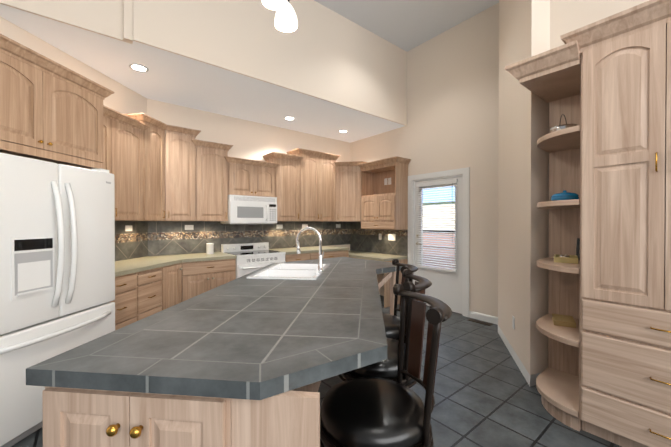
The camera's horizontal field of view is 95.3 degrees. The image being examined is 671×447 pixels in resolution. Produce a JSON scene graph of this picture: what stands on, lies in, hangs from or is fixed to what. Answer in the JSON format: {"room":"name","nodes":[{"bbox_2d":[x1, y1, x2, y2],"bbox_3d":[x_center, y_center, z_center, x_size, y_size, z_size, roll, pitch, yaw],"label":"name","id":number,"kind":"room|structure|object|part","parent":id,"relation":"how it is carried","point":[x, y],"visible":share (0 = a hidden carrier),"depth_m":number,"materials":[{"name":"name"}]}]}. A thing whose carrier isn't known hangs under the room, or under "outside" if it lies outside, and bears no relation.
{"room":"kitchen","nodes":[
{"label":"kitchen","id":0,"kind":"room"},
{"bbox_2d":[0,16,146,260],"bbox_3d":[-2.803,-0.312,2.023,0.150,3.300,4.250,0,0,6],"label":"wall","id":1,"kind":"structure","parent":0,"point":[122,99],"depth_m":3.17,"materials":[{"name":"beige paint"}]},
{"bbox_2d":[0,34,111,165],"bbox_3d":[-2.366,-0.798,2.144,1.184,0.570,1.185,0,1,-39],"label":"upper cabinet","id":2,"kind":"object","parent":1,"relation":"attached to","point":[53,111],"depth_m":2.15,"materials":[{"name":"brown wood"}]},
{"bbox_2d":[104,109,151,220],"bbox_3d":[-2.438,-0.564,3.106,0.870,1.050,0.870,0,1,-39],"label":"upper cabinet","id":3,"kind":"object","parent":1,"relation":"attached to","point":[130,156],"depth_m":3.36,"materials":[{"name":"brown wood"}]},
{"bbox_2d":[0,4,404,142],"bbox_3d":[-2.552,-1.745,3.208,8.370,0.150,1.580,0,1,-39],"label":"ceiling","id":4,"kind":"structure","parent":0,"point":[172,78],"depth_m":3.71,"materials":[{"name":"white paint"}]},
{"bbox_2d":[129,64,148,71],"bbox_3d":[-2.095,-1.667,3.260,0.176,0.005,0.176,0,1,-39],"label":"recessed light","id":5,"kind":"object","parent":4,"relation":"in","point":[138,67],"visible":1,"depth_m":3.26,"materials":[{"name":"white"}]},
{"bbox_2d":[284,116,294,119],"bbox_3d":[-0.727,-1.678,4.840,0.176,0.005,0.176,0,1,-39],"label":"recessed light","id":6,"kind":"object","parent":4,"relation":"in","point":[289,118],"visible":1,"depth_m":4.84,"materials":[{"name":"white"}]},
{"bbox_2d":[0,0,406,125],"bbox_3d":[-2.072,-2.291,2.609,8.370,1.250,0.090,0,1,-39],"label":"wall","id":7,"kind":"structure","parent":0,"point":[321,51],"depth_m":3.58,"materials":[{"name":"beige paint"}]},
{"bbox_2d":[147,99,349,253],"bbox_3d":[-1.166,-0.334,5.252,3.960,3.300,0.150,0,1,-39],"label":"wall","id":8,"kind":"structure","parent":0,"point":[247,139],"depth_m":4.90,"materials":[{"name":"beige paint"}]},
{"bbox_2d":[152,118,175,220],"bbox_3d":[-2.326,-0.624,3.736,0.566,1.160,0.555,0,1,-39],"label":"upper cabinet","id":9,"kind":"object","parent":8,"relation":"attached to","point":[163,135],"depth_m":3.87,"materials":[{"name":"brown wood"}]},
{"bbox_2d":[176,130,203,220],"bbox_3d":[-2.119,-0.626,4.133,0.494,1.160,0.387,0,1,-39],"label":"upper cabinet","id":10,"kind":"object","parent":8,"relation":"attached to","point":[189,150],"depth_m":4.08,"materials":[{"name":"brown wood"}]},
{"bbox_2d":[204,146,227,220],"bbox_3d":[-1.822,-0.563,4.399,0.436,1.030,0.346,0,1,-39],"label":"upper cabinet","id":11,"kind":"object","parent":8,"relation":"attached to","point":[215,157],"depth_m":4.29,"materials":[{"name":"brown wood"}]},
{"bbox_2d":[228,162,275,196],"bbox_3d":[-1.358,-0.672,4.772,0.752,0.478,0.346,0,1,-39],"label":"upper cabinet","id":12,"kind":"object","parent":8,"relation":"attached to","point":[244,178],"depth_m":4.62,"materials":[{"name":"brown wood"}]},
{"bbox_2d":[221,195,276,223],"bbox_3d":[-1.321,-0.216,4.729,0.747,0.425,0.465,0,1,-39],"label":"microwave","id":13,"kind":"object","parent":12,"relation":"attached to","point":[242,209],"visible":0.98,"depth_m":4.56,"materials":[{"name":"white"}]},
{"bbox_2d":[115,221,407,260],"bbox_3d":[-1.023,0.249,4.325,4.606,0.597,1.480,0,1,-39],"label":"tile backsplash","id":14,"kind":"structure","parent":8,"relation":"attached to","point":[148,238],"depth_m":4.84,"materials":[{"name":"grey tile"}]},
{"bbox_2d":[125,225,131,230],"bbox_3d":[-2.532,0.047,3.746,0.007,0.070,0.110,0,0,6],"label":"electrical outlet plate","id":15,"kind":"object","parent":14,"relation":"attached to","point":[127,227],"depth_m":3.74,"materials":[{"name":"white plastic"}]},
{"bbox_2d":[185,225,193,229],"bbox_3d":[-2.102,0.042,4.392,0.116,0.070,0.007,0,1,-39],"label":"electrical outlet plate","id":16,"kind":"object","parent":14,"relation":"attached to","point":[190,227],"depth_m":4.39,"materials":[{"name":"white plastic"}]},
{"bbox_2d":[388,234,395,240],"bbox_3d":[1.006,0.227,5.462,0.005,0.115,0.165,0,1,-39],"label":"electrical outlet plate","id":17,"kind":"object","parent":14,"relation":"attached to","point":[390,236],"depth_m":5.45,"materials":[{"name":"white plastic"}]},
{"bbox_2d":[264,154,295,220],"bbox_3d":[-0.887,-0.568,5.152,0.452,1.030,0.346,0,1,-39],"label":"upper cabinet","id":18,"kind":"object","parent":8,"relation":"attached to","point":[285,167],"depth_m":4.99,"materials":[{"name":"brown wood"}]},
{"bbox_2d":[284,150,339,221],"bbox_3d":[-0.395,-0.636,5.520,0.912,1.160,0.388,0,1,-39],"label":"upper cabinet","id":19,"kind":"object","parent":8,"relation":"attached to","point":[315,173],"depth_m":5.37,"materials":[{"name":"brown wood"}]},
{"bbox_2d":[336,162,363,221],"bbox_3d":[0.141,-0.573,5.767,0.336,1.030,0.679,0,1,-39],"label":"upper cabinet","id":20,"kind":"object","parent":8,"relation":"attached to","point":[349,175],"depth_m":5.63,"materials":[{"name":"brown wood"}]},
{"bbox_2d":[11,295,621,446],"bbox_3d":[0.472,1.392,1.570,11.000,0.100,10.000,0,1,-39],"label":"floor","id":21,"kind":"structure","parent":0,"point":[485,394],"depth_m":2.33,"materials":[{"name":"tile"}]},
{"bbox_2d":[0,152,114,446],"bbox_3d":[-2.219,0.450,2.091,0.898,1.775,0.906,0,0,6],"label":"fridge","id":22,"kind":"object","parent":21,"relation":"on","point":[57,258],"visible":0.81,"depth_m":1.96,"materials":[{"name":"white metal"}]},
{"bbox_2d":[33,158,103,169],"bbox_3d":[-2.319,0.409,2.635,0.492,1.850,0.492,0,1,-39],"label":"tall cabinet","id":23,"kind":"object","parent":21,"relation":"on","point":[87,165],"depth_m":2.49,"materials":[{"name":"brown wood"}]},
{"bbox_2d":[110,278,141,329],"bbox_3d":[-2.317,0.903,2.865,0.744,0.860,0.744,0,1,-39],"label":"base cabinet","id":24,"kind":"object","parent":21,"relation":"on","point":[128,291],"depth_m":2.91,"materials":[{"name":"brown wood"}]},
{"bbox_2d":[115,252,235,277],"bbox_3d":[-2.062,0.448,3.500,1.946,0.039,1.459,0,1,-39],"label":"countertop","id":25,"kind":"structure","parent":24,"relation":"on","point":[180,263],"depth_m":3.73,"materials":[{"name":"beige stone"}]},
{"bbox_2d":[206,243,213,253],"bbox_3d":[-1.798,0.343,4.383,0.106,0.158,0.106,0,1,-39],"label":"canister","id":26,"kind":"object","parent":25,"relation":"on","point":[209,248],"visible":1,"depth_m":4.34,"materials":[{"name":"white ceramic"}]},
{"bbox_2d":[142,274,173,318],"bbox_3d":[-2.249,0.900,3.279,0.769,0.860,0.705,0,1,-39],"label":"base cabinet","id":27,"kind":"object","parent":21,"relation":"on","point":[146,286],"depth_m":3.31,"materials":[{"name":"brown wood"}]},
{"bbox_2d":[174,274,185,304],"bbox_3d":[-2.234,0.897,3.617,0.695,0.860,0.695,0,1,-39],"label":"base cabinet","id":28,"kind":"object","parent":21,"relation":"on","point":[179,279],"depth_m":3.71,"materials":[{"name":"brown wood"}]},
{"bbox_2d":[186,266,235,299],"bbox_3d":[-1.833,0.893,4.178,0.744,0.860,0.692,0,1,-39],"label":"base cabinet","id":29,"kind":"object","parent":21,"relation":"on","point":[198,282],"depth_m":3.93,"materials":[{"name":"brown wood"}]},
{"bbox_2d":[221,242,285,278],"bbox_3d":[-1.225,0.810,4.617,0.747,1.020,0.719,0,1,-39],"label":"range","id":30,"kind":"object","parent":21,"relation":"on","point":[251,257],"visible":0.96,"depth_m":4.47,"materials":[{"name":"white metal"}]},
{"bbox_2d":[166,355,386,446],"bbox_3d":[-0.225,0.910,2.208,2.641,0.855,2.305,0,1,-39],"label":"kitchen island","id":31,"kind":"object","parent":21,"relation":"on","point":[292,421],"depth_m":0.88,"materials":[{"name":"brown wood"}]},
{"bbox_2d":[26,257,402,446],"bbox_3d":[-0.218,0.457,2.257,2.794,0.051,2.291,0,1,-39],"label":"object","id":32,"kind":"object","parent":31,"relation":"on","point":[268,333],"depth_m":1.03,"materials":[{"name":"grey tile"}]},
{"bbox_2d":[247,263,329,279],"bbox_3d":[-0.386,0.511,2.826,0.990,0.190,0.990,0,1,-39],"label":"sink","id":33,"kind":"object","parent":32,"relation":"in","point":[279,271],"depth_m":2.80,"materials":[{"name":"white ceramic"}]},
{"bbox_2d":[296,227,323,274],"bbox_3d":[-0.181,0.219,2.703,0.226,0.396,0.302,0,1,-39],"label":"faucet","id":34,"kind":"object","parent":32,"relation":"on","point":[319,271],"depth_m":2.72,"materials":[{"name":"silver metal"}]},
{"bbox_2d":[272,250,313,261],"bbox_3d":[-0.760,0.887,5.071,0.535,0.860,0.646,0,1,-39],"label":"base cabinet","id":35,"kind":"object","parent":21,"relation":"on","point":[288,257],"depth_m":4.81,"materials":[{"name":"brown wood"}]},
{"bbox_2d":[314,250,349,258],"bbox_3d":[-0.311,0.885,5.433,0.912,0.860,0.646,0,1,-39],"label":"base cabinet","id":36,"kind":"object","parent":21,"relation":"on","point":[327,253],"depth_m":5.23,"materials":[{"name":"brown wood"}]},
{"bbox_2d":[274,246,349,253],"bbox_3d":[-0.461,0.435,5.304,1.299,0.039,0.657,0,1,-39],"label":"countertop","id":37,"kind":"structure","parent":36,"relation":"on","point":[304,250],"depth_m":5.23,"materials":[{"name":"beige stone"}]},
{"bbox_2d":[350,250,405,261],"bbox_3d":[0.537,0.559,5.582,0.595,0.040,1.477,0,1,-39],"label":"countertop","id":38,"kind":"structure","parent":36,"relation":"on","point":[353,254],"depth_m":5.24,"materials":[{"name":"beige stone"}]},
{"bbox_2d":[338,269,431,387],"bbox_3d":[0.270,0.808,1.690,0.523,1.070,0.522,0,1,-39],"label":"stool","id":39,"kind":"object","parent":21,"relation":"on","point":[387,368],"visible":0.38,"depth_m":1.52,"materials":[{"name":"black leather"}]},
{"bbox_2d":[320,284,451,446],"bbox_3d":[0.188,0.811,1.198,0.520,1.070,0.513,0,1,-39],"label":"stool","id":40,"kind":"object","parent":21,"relation":"on","point":[368,412],"visible":0.98,"depth_m":1.13,"materials":[{"name":"black leather"}]},
{"bbox_2d":[383,259,417,339],"bbox_3d":[0.333,0.804,2.186,0.524,1.070,0.522,0,1,-39],"label":"stool","id":41,"kind":"object","parent":21,"relation":"on","point":[392,324],"visible":0.31,"depth_m":2.15,"materials":[{"name":"black wood"}]},
{"bbox_2d":[468,318,492,325],"bbox_3d":[1.958,1.320,4.142,0.110,0.007,0.305,0,1,-39],"label":"floor vent","id":42,"kind":"object","parent":21,"relation":"in","point":[480,322],"visible":1,"depth_m":4.12,"materials":[{"name":"brown metal"}]},
{"bbox_2d":[505,0,670,446],"bbox_3d":[1.879,0.069,1.946,0.688,2.540,1.249,0,1,-39],"label":"pantry","id":43,"kind":"object","parent":21,"relation":"on","point":[602,87],"visible":1,"depth_m":1.81,"materials":[{"name":"brown wood"}]},
{"bbox_2d":[505,40,581,431],"bbox_3d":[1.617,0.099,2.268,0.683,2.475,0.418,0,1,-39],"label":"corner shelf","id":44,"kind":"object","parent":43,"relation":"attached to","point":[554,75],"depth_m":2.31,"materials":[{"name":"brown wood"}]},
{"bbox_2d":[552,314,575,327],"bbox_3d":[1.727,0.728,2.319,0.232,0.035,0.191,0,1,-39],"label":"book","id":45,"kind":"object","parent":43,"relation":"on","point":[562,321],"depth_m":2.26,"materials":[{"name":"yellow paper"}]},
{"bbox_2d":[554,254,577,263],"bbox_3d":[1.716,0.251,2.281,0.249,0.049,0.192,0,1,-39],"label":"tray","id":46,"kind":"object","parent":43,"relation":"on","point":[565,259],"depth_m":2.21,"materials":[{"name":"yellow"}]},
{"bbox_3d":[1.936,0.193,2.355,0.087,0.171,0.120,0,1,-39],"label":"shelf frame","id":47,"kind":"part","parent":43,"relation":"part of","materials":[{"name":"black"}]},
{"bbox_2d":[314,0,498,51],"bbox_3d":[1.200,-2.962,0.636,11.000,0.120,7.680,0,1,-39],"label":"ceiling","id":48,"kind":"structure","parent":0,"point":[407,25],"depth_m":4.28,"materials":[{"name":"white paint"}]},
{"bbox_2d":[350,3,498,316],"bbox_3d":[3.133,-0.793,2.946,0.150,4.250,8.830,0,1,-39],"label":"wall","id":49,"kind":"structure","parent":0,"point":[452,98],"depth_m":4.39,"materials":[{"name":"beige paint"}]},
{"bbox_2d":[364,166,375,193],"bbox_3d":[0.368,-0.574,5.949,0.388,1.030,0.679,0,1,-39],"label":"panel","id":50,"kind":"object","parent":49,"relation":"attached to","point":[369,171],"depth_m":5.71,"materials":[{"name":"brown wood"}]},
{"bbox_2d":[360,190,407,229],"bbox_3d":[0.844,-0.220,5.400,0.336,0.610,0.818,0,1,-39],"label":"upper cabinet","id":51,"kind":"object","parent":49,"relation":"attached to","point":[389,211],"depth_m":5.17,"materials":[{"name":"brown wood"}]},
{"bbox_2d":[415,176,462,313],"bbox_3d":[1.594,0.300,4.782,0.100,2.014,0.863,0,1,-39],"label":"exterior door","id":52,"kind":"structure","parent":49,"relation":"in","point":[445,287],"depth_m":4.65,"materials":[{"name":"white"}]},
{"bbox_2d":[416,179,457,271],"bbox_3d":[1.565,0.019,4.764,0.050,1.370,0.702,0,1,-39],"label":"door blind","id":53,"kind":"object","parent":52,"relation":"attached to","point":[440,183],"visible":0.92,"depth_m":4.74,"materials":[{"name":"white plastic"}]},
{"bbox_2d":[408,167,469,316],"bbox_3d":[1.624,0.252,4.813,0.167,2.135,1.070,0,1,-39],"label":"door frame","id":54,"kind":"structure","parent":49,"relation":"attached to","point":[464,173],"depth_m":4.44,"materials":[{"name":"white wood"}]},
{"bbox_2d":[469,311,497,323],"bbox_3d":[2.930,1.284,3.079,0.014,0.095,3.270,0,1,-39],"label":"baseboard","id":55,"kind":"structure","parent":49,"relation":"attached to","point":[475,315],"depth_m":4.19,"materials":[{"name":"white wood"}]},
{"bbox_2d":[526,0,553,374],"bbox_3d":[1.702,-0.790,2.539,0.210,4.250,0.068,0,1,-39],"label":"wall","id":56,"kind":"structure","parent":0,"point":[529,28],"depth_m":2.54,"materials":[{"name":"beige paint"}]},
{"bbox_2d":[497,323,539,386],"bbox_3d":[1.806,1.283,3.133,1.100,0.095,0.743,0,1,-39],"label":"baseboard","id":57,"kind":"structure","parent":56,"relation":"attached to","point":[531,380],"depth_m":2.82,"materials":[{"name":"white wood"}]},
{"bbox_2d":[498,0,648,367],"bbox_3d":[3.196,-0.780,1.019,0.210,4.250,5.750,0,1,-39],"label":"wall","id":58,"kind":"structure","parent":0,"point":[569,15],"depth_m":2.97,"materials":[{"name":"beige paint"}]},
{"bbox_2d":[512,316,514,329],"bbox_3d":[1.751,0.964,3.007,0.006,0.115,0.070,0,0,18],"label":"electrical outlet plate","id":59,"kind":"object","parent":58,"relation":"attached to","point":[513,320],"depth_m":3.00,"materials":[{"name":"white plastic"}]},
{"label":"outside","id":60,"kind":"structure","parent":0,"visible":0},
{"bbox_2d":[423,186,454,269],"bbox_3d":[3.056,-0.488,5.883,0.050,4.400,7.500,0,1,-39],"label":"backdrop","id":61,"kind":"structure","parent":60,"point":[435,191],"depth_m":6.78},
{"bbox_3d":[-0.381,-2.894,1.898,0.554,0.033,0.520,0,1,-39],"label":"pendant light","id":62,"kind":"object","parent":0,"visible":0},
{"bbox_2d":[262,0,286,9],"bbox_3d":[-0.382,-2.132,1.903,0.160,1.483,0.160,0,1,-39],"label":"pendant light","id":63,"kind":"object","parent":62,"relation":"hanging from","point":[276,4],"visible":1,"depth_m":1.98,"materials":[{"name":"white glass"}]},
{"bbox_2d":[275,0,297,31],"bbox_3d":[-0.345,-2.134,2.132,0.160,1.483,0.160,0,1,-39],"label":"pendant light","id":64,"kind":"object","parent":62,"relation":"hanging from","point":[286,19],"visible":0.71,"depth_m":2.15,"materials":[{"name":"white glass"}]}
]}

